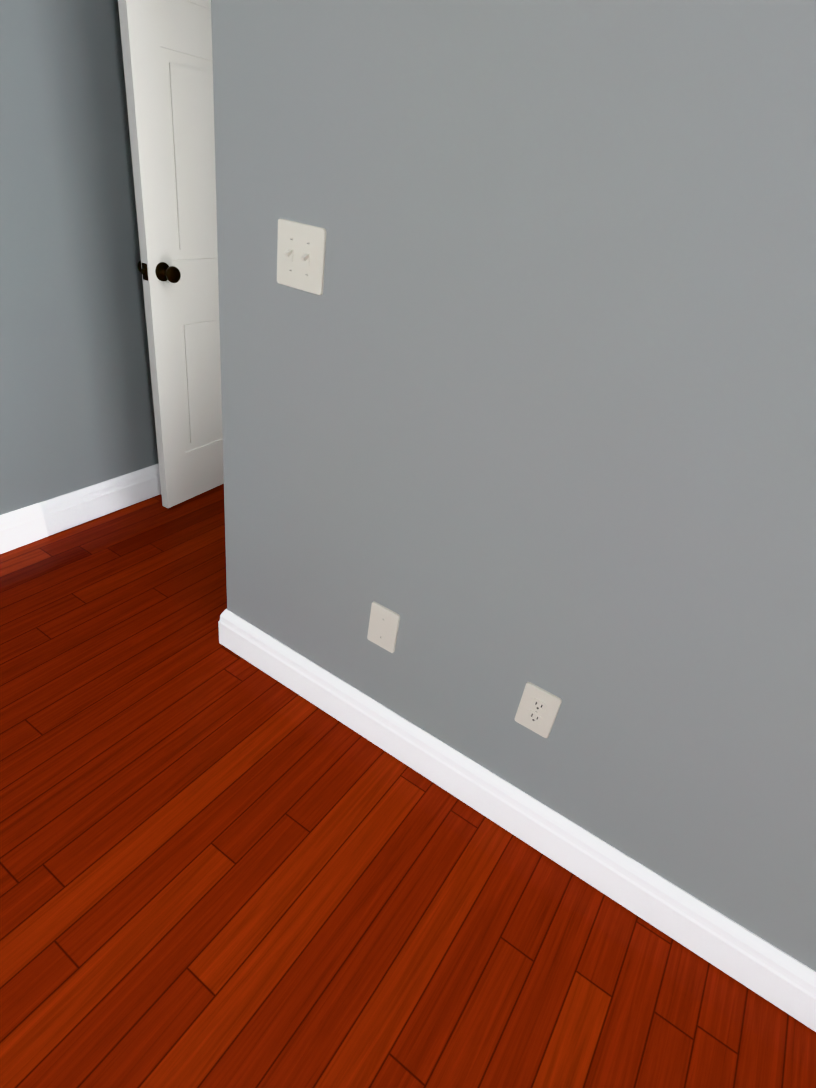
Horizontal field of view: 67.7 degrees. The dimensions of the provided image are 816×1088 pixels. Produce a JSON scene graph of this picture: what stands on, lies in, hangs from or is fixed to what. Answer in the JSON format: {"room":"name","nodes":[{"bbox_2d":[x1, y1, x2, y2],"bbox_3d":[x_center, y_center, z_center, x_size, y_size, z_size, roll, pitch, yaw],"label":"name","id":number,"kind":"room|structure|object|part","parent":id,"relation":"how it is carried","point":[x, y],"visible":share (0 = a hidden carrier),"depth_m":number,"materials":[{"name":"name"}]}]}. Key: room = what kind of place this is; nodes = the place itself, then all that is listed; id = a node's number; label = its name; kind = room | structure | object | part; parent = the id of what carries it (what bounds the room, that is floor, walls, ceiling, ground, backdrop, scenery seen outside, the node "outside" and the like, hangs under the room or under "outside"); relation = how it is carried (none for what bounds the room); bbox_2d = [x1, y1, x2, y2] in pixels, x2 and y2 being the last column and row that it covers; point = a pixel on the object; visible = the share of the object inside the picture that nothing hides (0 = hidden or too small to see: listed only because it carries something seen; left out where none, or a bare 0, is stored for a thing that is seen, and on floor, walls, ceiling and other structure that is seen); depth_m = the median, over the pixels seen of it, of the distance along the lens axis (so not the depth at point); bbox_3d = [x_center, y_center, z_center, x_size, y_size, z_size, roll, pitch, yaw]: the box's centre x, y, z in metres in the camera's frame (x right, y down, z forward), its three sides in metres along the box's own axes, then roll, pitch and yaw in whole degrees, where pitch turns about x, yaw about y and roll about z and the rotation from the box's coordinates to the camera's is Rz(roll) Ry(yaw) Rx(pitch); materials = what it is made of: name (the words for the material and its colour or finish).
{"room":"empty bedroom","nodes":[
{"label":"empty bedroom","id":0,"kind":"room"},
{"bbox_2d":[0,0,158,514],"bbox_3d":[-1.405,-1.128,1.553,0.120,2.734,5.657,25,35,24],"label":"wall","id":1,"kind":"structure","parent":0,"point":[76,405],"depth_m":2.07,"materials":[{"name":"grey paint"}]},
{"bbox_2d":[0,463,160,553],"bbox_3d":[-1.881,0.232,1.715,0.020,0.144,4.287,25,35,24],"label":"baseboard","id":2,"kind":"structure","parent":1,"relation":"attached to","point":[32,523],"depth_m":2.44,"materials":[{"name":"white wood"}]},
{"bbox_2d":[0,484,815,1087],"bbox_3d":[0.300,0.973,1.287,4.788,0.050,5.777,25,35,24],"label":"floor","id":3,"kind":"structure","parent":0,"point":[222,866],"depth_m":1.37,"materials":[{"name":"brown wood"}]},
{"bbox_2d":[211,0,815,971],"bbox_3d":[1.141,-0.118,0.599,3.688,2.734,0.120,25,35,24],"label":"wall","id":4,"kind":"structure","parent":0,"point":[519,394],"depth_m":1.10,"materials":[{"name":"grey paint"}]},
{"bbox_2d":[277,219,326,294],"bbox_3d":[-0.230,-0.598,1.267,0.128,0.127,0.023,25,35,24],"label":"light switch","id":5,"kind":"object","parent":4,"relation":"attached to","point":[301,248],"visible":1,"depth_m":1.27,"materials":[{"name":"white plastic"}]},
{"bbox_2d":[367,602,399,652],"bbox_3d":[-0.065,0.216,1.569,0.086,0.127,0.008,25,35,24],"label":"wall plate","id":6,"kind":"object","parent":4,"relation":"attached to","point":[383,627],"visible":1,"depth_m":1.56,"materials":[{"name":"white plastic"}]},
{"bbox_2d":[218,609,815,1031],"bbox_3d":[0.870,0.965,1.255,3.588,0.144,0.020,25,35,24],"label":"baseboard","id":7,"kind":"structure","parent":4,"relation":"attached to","point":[756,963],"depth_m":1.50,"materials":[{"name":"white wood"}]},
{"bbox_2d":[515,682,561,737],"bbox_3d":[0.295,0.381,1.388,0.086,0.127,0.009,25,35,24],"label":"electrical outlet","id":8,"kind":"object","parent":4,"relation":"attached to","point":[537,709],"visible":1,"depth_m":1.38,"materials":[{"name":"white plastic"}]},
{"bbox_3d":[-0.103,-1.500,2.483,0.980,2.734,0.120,25,35,24],"label":"wall","id":9,"kind":"structure","parent":0,"visible":0},
{"bbox_2d":[118,0,223,507],"bbox_3d":[-0.734,-1.176,2.451,0.177,2.032,0.820,23,34,21],"label":"door","id":10,"kind":"structure","parent":9,"relation":"in","point":[167,57],"depth_m":2.19,"materials":[{"name":"white wood"}]},
{"bbox_3d":[-0.917,-0.989,2.203,0.177,0.065,0.104,23,34,21],"label":"knob","id":11,"kind":"part","parent":10,"relation":"part of","materials":[{"name":"brown metal"}]}
]}

